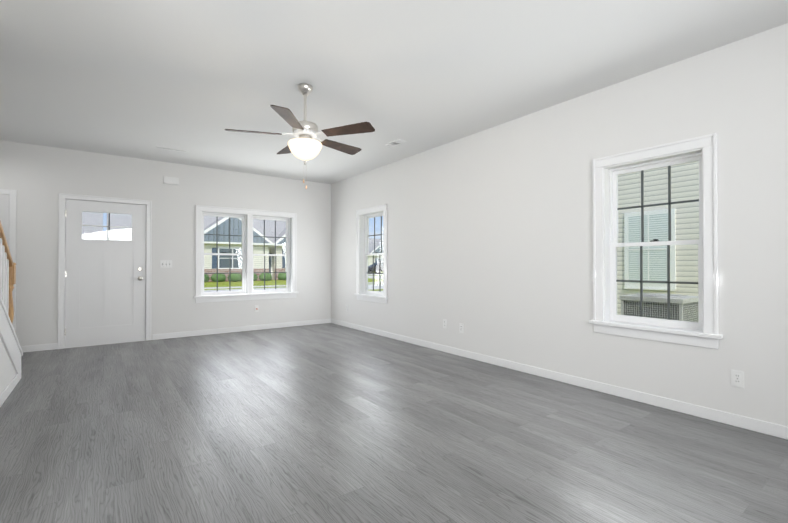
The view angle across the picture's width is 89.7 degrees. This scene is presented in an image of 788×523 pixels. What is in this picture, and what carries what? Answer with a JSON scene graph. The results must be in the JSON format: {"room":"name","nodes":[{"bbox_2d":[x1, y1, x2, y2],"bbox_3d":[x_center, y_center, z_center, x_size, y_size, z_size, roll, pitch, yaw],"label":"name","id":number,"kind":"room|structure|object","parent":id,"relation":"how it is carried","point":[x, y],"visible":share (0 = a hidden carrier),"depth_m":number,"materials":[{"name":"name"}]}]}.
{"room":"empty living room","nodes":[
{"label":"empty living room","id":0,"kind":"room"},
{"bbox_2d":[0,336,16,394],"bbox_3d":[-1.444,-0.217,0.735,0.120,2.740,8.000,0,-1,-36],"label":"wall","id":1,"kind":"structure","parent":0,"point":[8,373],"depth_m":3.37,"materials":[{"name":"white paint"}]},
{"bbox_2d":[0,371,20,406],"bbox_3d":[-1.397,1.111,0.767,0.016,0.085,8.012,0,-1,-36],"label":"baseboard","id":2,"kind":"structure","parent":1,"relation":"attached to","point":[16,379],"depth_m":3.49,"materials":[{"name":"white"}]},
{"bbox_2d":[0,294,22,373],"bbox_3d":[-3.285,0.470,3.237,0.162,1.237,1.820,0,-1,-36],"label":"trim","id":3,"kind":"structure","parent":1,"relation":"attached to","point":[11,342],"depth_m":3.48,"materials":[{"name":"white"}]},
{"bbox_2d":[0,220,15,322],"bbox_3d":[-3.293,-0.060,3.225,0.103,1.898,1.803,0,-1,-36],"label":"stair railing","id":4,"kind":"object","parent":3,"relation":"on","point":[7,273],"visible":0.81,"depth_m":3.72,"materials":[{"name":"white"}]},
{"bbox_2d":[0,140,330,345],"bbox_3d":[-3.546,0.327,6.228,5.900,3.740,0.150,0,-1,-36],"label":"wall","id":5,"kind":"structure","parent":0,"point":[38,178],"depth_m":6.15,"materials":[{"name":"white paint"}]},
{"bbox_2d":[0,194,8,246],"bbox_3d":[-5.251,0.157,4.842,0.772,2.033,0.067,0,-1,-36],"label":"closet door","id":6,"kind":"structure","parent":5,"relation":"in","point":[4,209],"depth_m":5.08,"materials":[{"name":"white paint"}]},
{"bbox_2d":[0,189,15,330],"bbox_3d":[-5.266,0.129,4.864,0.910,2.115,0.016,0,-1,-36],"label":"trim","id":7,"kind":"structure","parent":5,"relation":"attached to","point":[12,220],"depth_m":5.11,"materials":[{"name":"white"}]},
{"bbox_2d":[21,343,57,352],"bbox_3d":[-4.732,1.147,5.251,0.420,0.085,0.012,0,-1,-36],"label":"baseboard","id":8,"kind":"structure","parent":5,"relation":"attached to","point":[42,347],"depth_m":5.27,"materials":[{"name":"white"}]},
{"bbox_2d":[58,193,151,348],"bbox_3d":[-4.176,0.133,5.771,1.083,2.120,0.204,0,-1,-36],"label":"door frame","id":9,"kind":"structure","parent":5,"relation":"attached to","point":[63,197],"depth_m":5.53,"materials":[{"name":"white"}]},
{"bbox_2d":[65,199,145,346],"bbox_3d":[-4.134,0.162,5.708,0.944,2.033,0.121,0,-1,-36],"label":"front door","id":10,"kind":"structure","parent":5,"relation":"in","point":[105,284],"depth_m":5.70,"materials":[{"name":"white paint"}]},
{"bbox_2d":[160,260,171,267],"bbox_3d":[-3.529,0.036,6.138,0.162,0.115,0.020,0,-1,-36],"label":"light switch","id":11,"kind":"object","parent":5,"relation":"attached to","point":[165,263],"visible":1,"depth_m":6.13,"materials":[{"name":"white plastic"}]},
{"bbox_2d":[163,176,178,184],"bbox_3d":[-3.474,-1.261,6.176,0.210,0.110,0.040,0,-1,-36],"label":"switch box","id":12,"kind":"object","parent":5,"relation":"attached to","point":[171,180],"visible":1,"depth_m":6.16,"materials":[{"name":"white plastic"}]},
{"bbox_2d":[153,319,331,339],"bbox_3d":[-2.465,1.160,6.913,2.997,0.085,0.016,0,-1,-36],"label":"baseboard","id":13,"kind":"structure","parent":5,"relation":"attached to","point":[311,322],"depth_m":6.74,"materials":[{"name":"white"}]},
{"bbox_2d":[202,212,289,294],"bbox_3d":[-2.582,-0.117,6.990,1.550,1.421,0.061,0,-1,-36],"label":"window","id":14,"kind":"structure","parent":5,"relation":"in","point":[244,254],"depth_m":6.94,"materials":[{"name":"white plastic"}]},
{"bbox_2d":[194,205,298,302],"bbox_3d":[-2.542,-0.117,6.936,1.760,1.580,0.196,0,-1,-36],"label":"window frame","id":15,"kind":"structure","parent":5,"relation":"attached to","point":[199,297],"depth_m":6.87,"materials":[{"name":"white"}]},
{"bbox_2d":[0,323,787,522],"bbox_3d":[-0.661,1.215,2.292,5.900,0.100,9.900,0,-1,-36],"label":"floor","id":16,"kind":"structure","parent":0,"point":[326,423],"depth_m":2.54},
{"bbox_2d":[0,0,787,183],"bbox_3d":[-0.661,-1.625,2.315,5.900,0.100,9.900,0,-1,-36],"label":"ceiling","id":17,"kind":"structure","parent":0,"point":[140,79],"depth_m":3.17,"materials":[{"name":"white paint"}]},
{"bbox_2d":[154,146,187,152],"bbox_3d":[-3.065,-1.546,5.462,0.400,0.007,0.085,0,-1,-36],"label":"ceiling vent","id":18,"kind":"object","parent":17,"relation":"in","point":[159,147],"visible":1,"depth_m":5.46,"materials":[{"name":"white metal"}]},
{"bbox_2d":[224,83,374,188],"bbox_3d":[-0.808,-1.105,3.576,1.289,0.918,1.255,0,-1,-36],"label":"ceiling fan","id":19,"kind":"object","parent":17,"relation":"hanging from","point":[305,145],"visible":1,"depth_m":3.45,"materials":[{"name":"silver metal"}]},
{"bbox_2d":[386,139,406,146],"bbox_3d":[0.022,-1.548,5.186,0.130,0.007,0.300,0,-1,-36],"label":"ceiling vent","id":20,"kind":"object","parent":17,"relation":"in","point":[395,143],"visible":0.98,"depth_m":5.19,"materials":[{"name":"white metal"}]},
{"bbox_2d":[331,23,787,425],"bbox_3d":[1.701,-0.191,3.945,0.150,2.740,9.750,0,-1,-36],"label":"wall","id":21,"kind":"structure","parent":0,"point":[490,239],"depth_m":3.77,"materials":[{"name":"white paint"}]},
{"bbox_2d":[354,204,387,303],"bbox_3d":[-0.364,-0.120,6.659,0.135,1.580,0.960,0,-1,-36],"label":"trim","id":22,"kind":"structure","parent":21,"relation":"attached to","point":[360,293],"depth_m":6.85,"materials":[{"name":"white"}]},
{"bbox_2d":[364,212,382,294],"bbox_3d":[-0.285,-0.120,6.717,0.061,1.421,0.750,0,-1,-36],"label":"window","id":23,"kind":"structure","parent":21,"relation":"in","point":[366,244],"depth_m":6.87,"materials":[{"name":"white plastic"}]},
{"bbox_2d":[443,319,446,327],"bbox_3d":[0.668,0.819,5.207,0.011,0.115,0.070,0,-1,-36],"label":"electrical outlet","id":24,"kind":"object","parent":21,"relation":"attached to","point":[444,323],"visible":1,"depth_m":5.21,"materials":[{"name":"white plastic"}]},
{"bbox_2d":[459,323,463,332],"bbox_3d":[0.846,0.837,4.965,0.011,0.115,0.070,0,-1,-36],"label":"electrical outlet","id":25,"kind":"object","parent":21,"relation":"attached to","point":[461,328],"visible":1,"depth_m":4.96,"materials":[{"name":"white plastic"}]},
{"bbox_2d":[332,319,787,439],"bbox_3d":[1.591,1.136,3.947,0.012,0.085,9.600,0,-1,-36],"label":"baseboard","id":26,"kind":"structure","parent":21,"relation":"attached to","point":[763,427],"depth_m":3.48,"materials":[{"name":"white"}]},
{"bbox_2d":[609,152,702,330],"bbox_3d":[2.198,-0.147,3.336,0.061,1.421,0.750,0,-1,-36],"label":"window","id":27,"kind":"structure","parent":21,"relation":"in","point":[614,244],"depth_m":3.35,"materials":[{"name":"white plastic"}]},
{"bbox_2d":[589,133,722,348],"bbox_3d":[2.119,-0.147,3.278,0.135,1.580,0.960,0,-1,-36],"label":"trim","id":28,"kind":"structure","parent":21,"relation":"attached to","point":[709,336],"depth_m":3.16,"materials":[{"name":"white wood"}]},
{"bbox_2d":[731,369,743,387],"bbox_3d":[2.432,0.830,2.805,0.011,0.115,0.070,0,-1,-36],"label":"electrical outlet","id":29,"kind":"object","parent":21,"relation":"attached to","point":[737,378],"visible":1,"depth_m":2.80,"materials":[{"name":"white plastic"}]},
{"label":"outside","id":30,"kind":"structure","parent":0,"visible":0},
{"bbox_2d":[204,271,382,290],"bbox_3d":[-16.584,1.865,55.981,220.000,0.300,210.000,0,-1,-36],"label":"lawn","id":31,"kind":"structure","parent":30,"point":[255,283],"depth_m":26.66,"materials":[{"name":"green plant"}]},
{"bbox_2d":[82,211,102,239],"bbox_3d":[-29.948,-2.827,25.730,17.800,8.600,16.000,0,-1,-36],"label":"window pane","id":32,"kind":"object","parent":31,"relation":"on","point":[89,217],"depth_m":26.80,"materials":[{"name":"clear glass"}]},
{"bbox_2d":[108,213,285,281],"bbox_3d":[-15.279,-2.741,36.503,17.800,8.600,16.000,0,-1,-36],"label":"house","id":33,"kind":"structure","parent":31,"relation":"on","point":[210,245],"depth_m":30.25,"materials":[{"name":"beige"}]},
{"bbox_2d":[204,274,382,291],"bbox_3d":[-12.810,1.664,50.844,220.000,0.020,82.750,0,-1,-36],"label":"path","id":34,"kind":"structure","parent":31,"relation":"on","point":[370,286],"depth_m":21.64,"materials":[{"name":"concrete"}]},
{"bbox_2d":[368,263,382,273],"bbox_3d":[-1.542,0.920,52.891,4.580,1.480,1.980,0,-1,-36],"label":"parked car","id":35,"kind":"object","parent":34,"relation":"on","point":[370,268],"depth_m":51.34,"materials":[{"name":"grey paint"}]},
{"bbox_2d":[368,238,382,265],"bbox_3d":[-4.048,-1.397,79.483,15.800,6.600,14.000,0,-1,-36],"label":"house","id":36,"kind":"structure","parent":31,"relation":"on","point":[378,244],"depth_m":73.17,"materials":[{"name":"beige"}]},
{"bbox_2d":[617,161,698,314],"bbox_3d":[11.552,-3.232,7.576,9.800,9.120,17.600,0,-1,-36],"label":"neighboring house","id":37,"kind":"structure","parent":31,"relation":"on","point":[685,188],"depth_m":8.19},
{"bbox_2d":[620,293,698,321],"bbox_3d":[3.133,0.844,4.647,0.840,0.920,0.840,0,-1,-36],"label":"condenser","id":38,"kind":"object","parent":31,"relation":"on","point":[677,307],"depth_m":4.43,"materials":[{"name":"silver metal"}]}
]}

